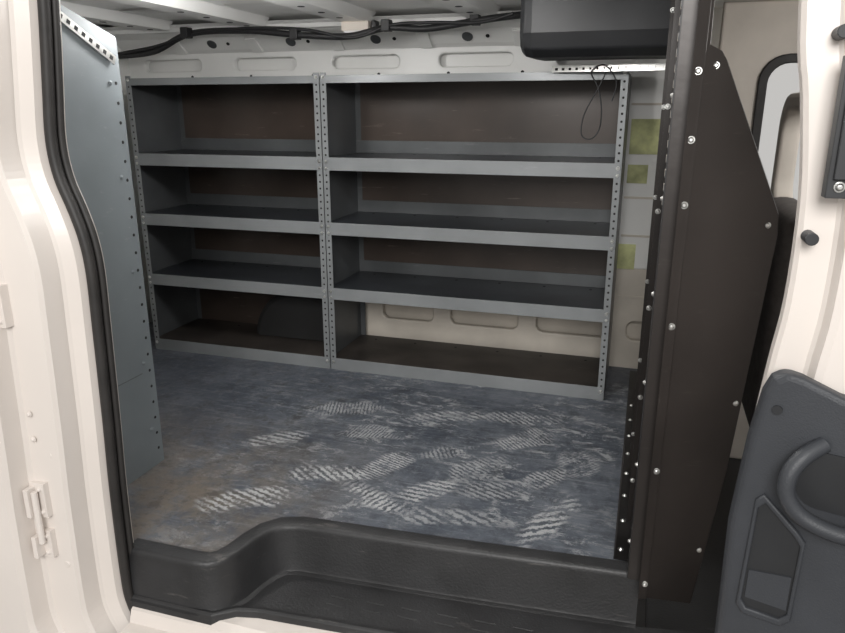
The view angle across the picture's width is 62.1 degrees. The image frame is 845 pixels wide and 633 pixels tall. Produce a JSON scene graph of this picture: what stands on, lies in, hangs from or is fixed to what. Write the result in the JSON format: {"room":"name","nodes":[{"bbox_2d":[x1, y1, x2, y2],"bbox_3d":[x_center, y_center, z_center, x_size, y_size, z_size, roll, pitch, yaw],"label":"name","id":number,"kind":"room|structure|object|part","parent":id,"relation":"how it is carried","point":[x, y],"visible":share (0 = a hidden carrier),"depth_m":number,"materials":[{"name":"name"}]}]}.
{"room":"vehicle interior","nodes":[
{"label":"vehicle interior","id":0,"kind":"room"},
{"bbox_2d":[0,0,133,632],"bbox_3d":[-0.982,-0.049,1.453,0.709,1.860,0.179,-2,16,-5],"label":"pillar skin","id":1,"kind":"structure","parent":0,"point":[48,370],"depth_m":1.52,"materials":[{"name":"paint"}]},
{"bbox_3d":[-0.859,0.263,1.524,0.072,0.680,0.055,5,17,17],"label":"hinge brackets","id":2,"kind":"part","parent":1,"relation":"part of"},
{"bbox_2d":[37,0,133,611],"bbox_3d":[-0.705,-0.062,1.510,0.140,1.869,0.024,5,17,17],"label":"seal","id":3,"kind":"object","parent":1,"relation":"attached to","point":[43,6],"visible":0.94,"depth_m":1.50,"materials":[{"name":"rubber"}]},
{"bbox_2d":[51,0,133,557],"bbox_3d":[-0.692,-0.068,1.524,0.133,1.866,0.016,5,17,17],"label":"door seal lip","id":4,"kind":"object","parent":3,"relation":"attached to","point":[55,7],"depth_m":1.50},
{"bbox_2d":[120,606,337,632],"bbox_3d":[0.389,0.985,1.436,2.320,0.365,0.190,5,17,17],"label":"trim","id":5,"kind":"structure","parent":1,"relation":"attached to","point":[141,620],"depth_m":1.68,"materials":[{"name":"paint"}]},
{"bbox_2d":[98,26,152,322],"bbox_3d":[-1.634,-0.385,2.664,0.040,1.500,1.800,5,17,17],"label":"wall","id":6,"kind":"structure","parent":0,"point":[123,63],"depth_m":3.35,"materials":[{"name":"grey metal"}]},
{"bbox_2d":[127,321,636,560],"bbox_3d":[-0.468,0.354,2.507,2.402,0.030,1.644,5,17,17],"label":"floor","id":7,"kind":"structure","parent":0,"point":[247,443],"depth_m":2.18,"materials":[{"name":"rubber"}]},
{"bbox_2d":[60,4,163,485],"bbox_3d":[-1.254,-0.185,1.933,0.867,1.330,0.362,5,17,17],"label":"shelving unit","id":8,"kind":"object","parent":7,"relation":"on","point":[96,132],"depth_m":1.87,"materials":[{"name":"grey metal"}]},
{"bbox_3d":[-0.825,-0.686,1.709,0.003,0.126,0.210,5,17,17],"label":"slotted bracket","id":9,"kind":"part","parent":8,"relation":"part of","materials":[{"name":"white metal"}]},
{"bbox_2d":[125,73,330,368],"bbox_3d":[-0.745,-0.422,3.029,0.860,1.165,0.338,5,17,17],"label":"shelving unit","id":10,"kind":"object","parent":7,"relation":"on","point":[228,228],"visible":0.96,"depth_m":3.10,"materials":[{"name":"metal"}]},
{"bbox_2d":[257,295,323,340],"bbox_3d":[-0.527,-0.026,3.174,0.460,0.220,0.145,5,17,17],"label":"wheel arch","id":11,"kind":"object","parent":7,"relation":"attached to","point":[282,316],"visible":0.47,"depth_m":3.12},
{"bbox_2d":[128,517,692,632],"bbox_3d":[0.030,0.683,1.680,1.515,0.206,0.274,3,17,11],"label":"well","id":12,"kind":"object","parent":7,"relation":"attached to","point":[329,575],"visible":1,"depth_m":1.71,"materials":[{"name":"black plastic"}]},
{"bbox_2d":[320,71,631,399],"bbox_3d":[0.194,-0.338,2.745,1.101,1.165,0.338,5,17,17],"label":"shelving unit","id":13,"kind":"object","parent":7,"relation":"on","point":[430,202],"visible":1,"depth_m":2.78,"materials":[{"name":"metal"}]},
{"bbox_2d":[613,0,698,580],"bbox_3d":[0.683,-0.246,2.050,0.079,1.380,1.385,5,17,17],"label":"frame","id":14,"kind":"object","parent":7,"relation":"on","point":[644,383],"visible":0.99,"depth_m":1.52,"materials":[{"name":"brown metal"}]},
{"bbox_2d":[60,0,764,30],"bbox_3d":[0.101,-0.930,1.933,3.680,0.061,1.800,5,17,17],"label":"ceiling","id":15,"kind":"structure","parent":0,"point":[146,15],"depth_m":2.48,"materials":[{"name":"white paint"}]},
{"bbox_2d":[118,11,520,58],"bbox_3d":[-0.470,-1.063,2.667,1.787,0.123,0.071,5,17,17],"label":"harness","id":16,"kind":"object","parent":15,"relation":"attached to","point":[294,33],"visible":0.93,"depth_m":2.62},
{"bbox_2d":[520,0,670,60],"bbox_3d":[0.538,-0.888,2.149,0.435,0.188,0.341,5,17,17],"label":"storage bin","id":17,"kind":"object","parent":15,"relation":"attached to","point":[550,30],"visible":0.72,"depth_m":2.01,"materials":[{"name":"black plastic"}]},
{"bbox_2d":[552,63,665,71],"bbox_3d":[0.599,-0.791,2.233,0.387,0.022,0.005,8,18,26],"label":"strap","id":18,"kind":"object","parent":17,"relation":"attached to","point":[660,66],"visible":0.91,"depth_m":2.23,"materials":[{"name":"metal"}]},
{"bbox_2d":[580,64,616,139],"bbox_3d":[0.571,-0.693,2.276,0.108,0.236,0.025,5,17,17],"label":"hanging wire","id":19,"kind":"object","parent":18,"relation":"hanging from","point":[598,90],"visible":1,"depth_m":2.27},
{"bbox_2d":[149,8,722,338],"bbox_3d":[-0.127,-0.418,3.132,2.560,1.700,0.020,5,17,17],"label":"wall","id":20,"kind":"structure","parent":0,"point":[633,329],"depth_m":3.01,"materials":[{"name":"white paint"}]},
{"bbox_2d":[101,10,523,76],"bbox_3d":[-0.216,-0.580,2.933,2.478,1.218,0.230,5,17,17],"label":"rail","id":21,"kind":"object","parent":20,"relation":"attached to","point":[507,32],"visible":0.57,"depth_m":2.86,"materials":[{"name":"white metal"}]},
{"bbox_2d":[341,20,378,32],"bbox_3d":[-0.230,-1.083,2.630,0.140,0.042,0.062,5,17,17],"label":"lamp","id":22,"kind":"object","parent":21,"relation":"attached to","point":[346,26],"visible":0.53,"depth_m":2.61,"materials":[{"name":"plastic"}]},
{"bbox_2d":[128,45,665,269],"bbox_3d":[-0.187,-0.709,3.022,2.460,0.880,0.032,5,17,17],"label":"upper pressing","id":23,"kind":"object","parent":20,"relation":"attached to","point":[646,86],"visible":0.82,"depth_m":2.81,"materials":[{"name":"white paint"}]},
{"bbox_2d":[616,103,661,298],"bbox_3d":[0.847,-0.438,2.742,0.140,0.758,0.006,5,17,17],"label":"labels","id":24,"kind":"object","parent":23,"relation":"attached to","point":[644,136],"visible":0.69,"depth_m":2.69,"materials":[{"name":"green paper"}]},
{"bbox_2d":[365,268,646,368],"bbox_3d":[-0.187,-0.076,3.209,2.460,0.440,0.032,5,17,17],"label":"lower pressing","id":25,"kind":"object","parent":20,"relation":"attached to","point":[624,350],"visible":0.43,"depth_m":3.02,"materials":[{"name":"beige metal"}]},
{"bbox_2d":[719,0,799,458],"bbox_3d":[1.581,-0.218,2.477,1.150,1.685,0.046,5,17,17],"label":"door skin","id":26,"kind":"structure","parent":20,"relation":"in","point":[753,34],"depth_m":2.41,"materials":[{"name":"white paint"},{"name":"painted metal"}]},
{"bbox_2d":[751,53,797,150],"bbox_3d":[1.557,-0.464,2.385,0.845,0.820,0.020,5,17,17],"label":"seal","id":27,"kind":"object","parent":26,"relation":"attached to","point":[778,61],"visible":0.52,"depth_m":2.41,"materials":[{"name":"rubber"}]},
{"bbox_3d":[1.567,-0.471,2.409,0.820,0.790,0.004,5,17,17],"label":"glass","id":28,"kind":"part","parent":26,"relation":"part of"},
{"bbox_2d":[645,458,740,632],"bbox_3d":[1.298,0.423,1.938,1.230,0.840,1.800,5,17,17],"label":"floor","id":29,"kind":"structure","parent":0,"point":[697,616],"depth_m":2.01,"materials":[{"name":"black plastic"}]},
{"bbox_2d":[742,92,799,426],"bbox_3d":[1.228,0.081,2.003,0.520,1.380,0.560,5,17,17],"label":"seat","id":30,"kind":"object","parent":29,"relation":"on","point":[788,139],"visible":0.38,"depth_m":1.97,"materials":[{"name":"fabric"}]},
{"bbox_2d":[638,0,778,602],"bbox_3d":[0.591,-0.033,1.398,0.218,1.420,0.036,-2,16,-5],"label":"wall","id":31,"kind":"structure","parent":0,"point":[726,232],"depth_m":1.40,"materials":[{"name":"dark painted metal"},{"name":"galvanised steel"}]},
{"bbox_2d":[715,0,844,632],"bbox_3d":[0.767,0.076,0.922,0.667,1.800,0.170,8,18,25],"label":"door","id":32,"kind":"structure","parent":0,"point":[804,373],"depth_m":1.02,"materials":[{"name":"paint"}]},
{"bbox_2d":[741,405,799,617],"bbox_3d":[0.541,0.302,1.066,0.069,0.350,0.004,11,20,33],"label":"pocket","id":33,"kind":"object","parent":32,"relation":"attached to","point":[773,557],"visible":1,"depth_m":1.09,"materials":[{"name":"plastic"}]},
{"bbox_2d":[736,493,805,625],"bbox_3d":[0.542,0.377,1.090,0.082,0.217,0.014,11,20,33],"label":"rim","id":34,"kind":"object","parent":32,"relation":"attached to","point":[762,499],"visible":1,"depth_m":1.08,"materials":[{"name":"plastic"}]},
{"bbox_3d":[0.687,0.476,1.038,0.473,0.766,0.034,11,20,33],"label":"trim panel","id":35,"kind":"part","parent":32,"relation":"part of","materials":[{"name":"plastic"}]},
{"bbox_3d":[0.588,0.250,1.002,0.147,0.145,0.055,8,18,25],"label":"pull handle","id":36,"kind":"part","parent":32,"relation":"part of","materials":[{"name":"plastic"}]},
{"bbox_2d":[796,453,844,516],"bbox_3d":[0.619,0.247,0.995,0.158,0.090,0.003,11,20,33],"label":"cup","id":37,"kind":"object","parent":32,"relation":"attached to","point":[821,486],"visible":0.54,"depth_m":1.02,"materials":[{"name":"grey plastic"}]},
{"bbox_2d":[801,24,844,245],"bbox_3d":[0.562,-0.235,0.932,0.060,0.288,0.066,5,17,17],"label":"latch plate","id":38,"kind":"object","parent":32,"relation":"attached to","point":[833,186],"visible":1,"depth_m":0.92,"materials":[{"name":"metal"}]},
{"label":"outside","id":39,"kind":"structure","parent":0,"visible":0},
{"bbox_2d":[636,599,645,626],"bbox_3d":[0.000,1.595,0.469,12.000,0.060,12.000,5,17,17],"label":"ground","id":40,"kind":"structure","parent":39,"point":[640,616],"depth_m":2.37,"materials":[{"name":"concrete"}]}
]}

